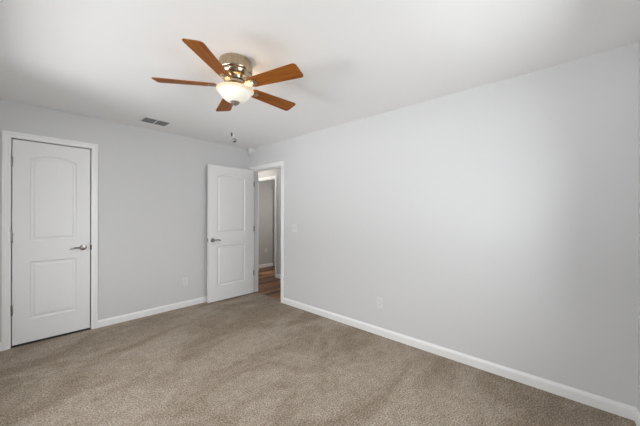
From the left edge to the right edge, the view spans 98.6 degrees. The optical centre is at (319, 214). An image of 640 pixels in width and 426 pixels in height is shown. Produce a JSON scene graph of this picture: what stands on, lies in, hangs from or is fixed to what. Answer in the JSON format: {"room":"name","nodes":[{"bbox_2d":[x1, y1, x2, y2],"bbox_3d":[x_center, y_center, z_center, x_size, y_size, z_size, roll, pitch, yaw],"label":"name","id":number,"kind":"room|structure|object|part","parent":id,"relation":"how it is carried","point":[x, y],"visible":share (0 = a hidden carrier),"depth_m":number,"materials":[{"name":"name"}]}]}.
{"room":"empty bedroom","nodes":[
{"label":"empty bedroom","id":0,"kind":"room"},
{"bbox_2d":[0,99,248,341],"bbox_3d":[-2.325,0.101,3.531,0.120,2.412,3.453,0,0,42],"label":"wall","id":1,"kind":"structure","parent":0,"point":[152,184],"depth_m":3.50,"materials":[{"name":"white paint"}]},
{"bbox_2d":[1,130,97,350],"bbox_3d":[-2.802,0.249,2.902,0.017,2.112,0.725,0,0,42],"label":"trim","id":2,"kind":"structure","parent":1,"relation":"attached to","point":[6,135],"depth_m":2.67,"materials":[{"name":"white paint"}]},
{"bbox_2d":[11,328,90,347],"bbox_3d":[-2.848,1.303,2.942,0.098,0.004,0.605,0,0,42],"label":"gap","id":3,"kind":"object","parent":1,"relation":"attached to","point":[26,343],"depth_m":2.90,"materials":[{"name":"grey"}]},
{"bbox_2d":[11,139,91,345],"bbox_3d":[-2.800,0.273,2.901,0.092,2.022,0.611,0,0,42],"label":"door","id":4,"kind":"structure","parent":1,"relation":"in","point":[50,234],"depth_m":2.88,"materials":[{"name":"white paint"}]},
{"bbox_2d":[98,296,206,327],"bbox_3d":[-1.881,1.266,3.924,0.014,0.083,2.030,0,0,42],"label":"baseboard","id":5,"kind":"structure","parent":1,"relation":"attached to","point":[126,317],"depth_m":3.56,"materials":[{"name":"white paint"}]},
{"bbox_2d":[183,277,187,285],"bbox_3d":[-1.906,0.947,3.899,0.009,0.115,0.070,0,0,42],"label":"wall outlet","id":6,"kind":"object","parent":1,"relation":"attached to","point":[185,279],"visible":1,"depth_m":3.90,"materials":[{"name":"white plastic"}]},
{"bbox_2d":[259,180,274,265],"bbox_3d":[-1.642,0.105,6.648,0.120,2.418,2.350,0,0,42],"label":"wall","id":7,"kind":"structure","parent":0,"point":[266,189],"depth_m":6.89,"materials":[{"name":"grey paint"}]},
{"bbox_2d":[259,263,272,267],"bbox_3d":[-1.420,1.273,6.797,0.014,0.083,0.633,0,0,42],"label":"baseboard","id":8,"kind":"structure","parent":7,"relation":"attached to","point":[267,264],"depth_m":6.87,"materials":[{"name":"white paint"}]},
{"bbox_2d":[274,186,274,265],"bbox_3d":[-0.853,0.289,6.739,0.810,2.030,0.035,0,0,42],"label":"door","id":9,"kind":"structure","parent":7,"relation":"in","point":[274,186],"depth_m":6.99,"materials":[{"name":"white paint"}]},
{"bbox_2d":[258,168,280,273],"bbox_3d":[0.528,0.110,4.527,5.945,2.418,0.120,0,0,42],"label":"wall","id":10,"kind":"structure","parent":0,"point":[274,172],"depth_m":5.70,"materials":[{"name":"grey paint"}]},
{"bbox_2d":[258,179,274,270],"bbox_3d":[-1.181,0.279,6.074,0.767,2.072,0.122,0,0,42],"label":"trim","id":11,"kind":"structure","parent":10,"relation":"attached to","point":[268,179],"depth_m":6.36,"materials":[{"name":"white paint"}]},
{"bbox_2d":[258,176,276,277],"bbox_3d":[-1.227,0.252,6.024,0.875,2.126,0.017,0,0,42],"label":"trim","id":12,"kind":"structure","parent":10,"relation":"attached to","point":[270,177],"depth_m":5.75,"materials":[{"name":"white paint"}]},
{"bbox_2d":[0,266,635,425],"bbox_3d":[-0.512,1.341,3.382,6.185,0.060,5.670,0,0,42],"label":"floor","id":13,"kind":"structure","parent":0,"point":[251,359],"depth_m":2.18,"materials":[{"name":"beige carpet"}]},
{"bbox_2d":[0,0,639,148],"bbox_3d":[-0.682,-1.152,2.005,4.598,0.100,3.393,0,0,42],"label":"ceiling","id":14,"kind":"structure","parent":0,"point":[99,59],"depth_m":1.85,"materials":[{"name":"white paint"}]},
{"bbox_2d":[139,116,170,126],"bbox_3d":[-1.956,-1.101,3.272,0.204,0.008,0.284,0,0,42],"label":"ceiling vent","id":15,"kind":"object","parent":14,"relation":"in","point":[144,119],"visible":1,"depth_m":3.25,"materials":[{"name":"white plastic"}]},
{"bbox_2d":[152,38,302,141],"bbox_3d":[-0.585,-0.810,2.005,1.042,0.583,1.001,0,0,42],"label":"ceiling fan","id":16,"kind":"object","parent":14,"relation":"hanging from","point":[236,69],"visible":1,"depth_m":1.89,"materials":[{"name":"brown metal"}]},
{"bbox_3d":[-0.935,-0.921,1.922,0.406,0.006,0.130,0,12,-10],"label":"blade","id":17,"kind":"part","parent":16,"relation":"part of","materials":[{"name":"brown wood"}]},
{"bbox_3d":[-0.653,-0.921,1.654,0.130,0.006,0.406,13,2,7],"label":"blade","id":18,"kind":"part","parent":16,"relation":"part of","materials":[{"name":"brown wood"}]},
{"bbox_3d":[-0.767,-0.921,2.273,0.130,0.006,0.406,-14,7,-28],"label":"blade","id":19,"kind":"part","parent":16,"relation":"part of","materials":[{"name":"brown wood"}]},
{"bbox_3d":[-0.610,-0.850,1.982,0.260,0.089,0.260,0,0,42],"label":"lamp shade","id":20,"kind":"part","parent":16,"relation":"part of","materials":[{"name":"white glass"}]},
{"bbox_3d":[-0.382,-0.920,2.222,0.130,0.006,0.406,-17,-12,42],"label":"blade","id":21,"kind":"part","parent":16,"relation":"part of","materials":[{"name":"brown wood"}]},
{"bbox_3d":[-0.311,-0.920,1.839,0.406,0.006,0.130,0,-13,26],"label":"blade","id":22,"kind":"part","parent":16,"relation":"part of","materials":[{"name":"brown wood"}]},
{"bbox_2d":[249,43,637,407],"bbox_3d":[0.454,0.107,3.263,4.358,2.412,0.120,0,0,42],"label":"wall","id":23,"kind":"structure","parent":0,"point":[496,222],"depth_m":2.28,"materials":[{"name":"white paint"}]},
{"bbox_2d":[207,164,253,302],"bbox_3d":[-1.375,0.281,4.314,0.150,2.030,0.781,0,0,43],"label":"door","id":24,"kind":"structure","parent":23,"relation":"in","point":[230,190],"depth_m":4.26,"materials":[{"name":"white paint"}]},
{"bbox_2d":[247,148,253,155],"bbox_3d":[-1.168,-1.059,4.609,0.138,0.138,0.066,0,0,42],"label":"smoke detector","id":25,"kind":"object","parent":23,"relation":"attached to","point":[250,151],"visible":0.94,"depth_m":4.58,"materials":[{"name":"white plastic"}]},
{"bbox_2d":[249,161,283,302],"bbox_3d":[-0.868,0.257,4.367,0.880,2.105,0.017,0,0,42],"label":"trim","id":26,"kind":"structure","parent":23,"relation":"attached to","point":[281,163],"depth_m":4.08,"materials":[{"name":"white paint"}]},
{"bbox_2d":[253,165,280,291],"bbox_3d":[-0.822,0.286,4.418,0.772,2.055,0.124,0,0,42],"label":"trim","id":27,"kind":"structure","parent":23,"relation":"attached to","point":[255,266],"depth_m":4.66,"materials":[{"name":"white paint"}]},
{"bbox_2d":[292,224,297,231],"bbox_3d":[-0.363,0.193,3.908,0.116,0.116,0.020,0,0,42],"label":"light switch","id":28,"kind":"object","parent":23,"relation":"attached to","point":[294,226],"visible":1,"depth_m":3.91,"materials":[{"name":"white plastic"}]},
{"bbox_2d":[377,297,382,308],"bbox_3d":[0.649,0.961,2.998,0.070,0.115,0.009,0,0,42],"label":"wall outlet","id":29,"kind":"object","parent":23,"relation":"attached to","point":[379,300],"visible":1,"depth_m":2.99,"materials":[{"name":"white plastic"}]},
{"bbox_2d":[283,297,636,420],"bbox_3d":[0.739,1.272,2.912,3.460,0.083,0.014,0,0,42],"label":"baseboard","id":30,"kind":"structure","parent":23,"relation":"attached to","point":[602,403],"depth_m":2.28,"materials":[{"name":"white paint"}]},
{"bbox_2d":[638,40,639,412],"bbox_3d":[0.994,0.108,0.525,0.120,2.412,3.453,0,0,42],"label":"wall","id":31,"kind":"structure","parent":0,"point":[639,40],"depth_m":1.73,"materials":[{"name":"white paint"}]},
{"bbox_2d":[635,408,639,425],"bbox_3d":[0.942,1.272,0.570,0.014,0.083,3.213,0,0,42],"label":"baseboard","id":32,"kind":"structure","parent":31,"relation":"attached to","point":[637,414],"depth_m":1.71,"materials":[{"name":"white paint"}]}
]}

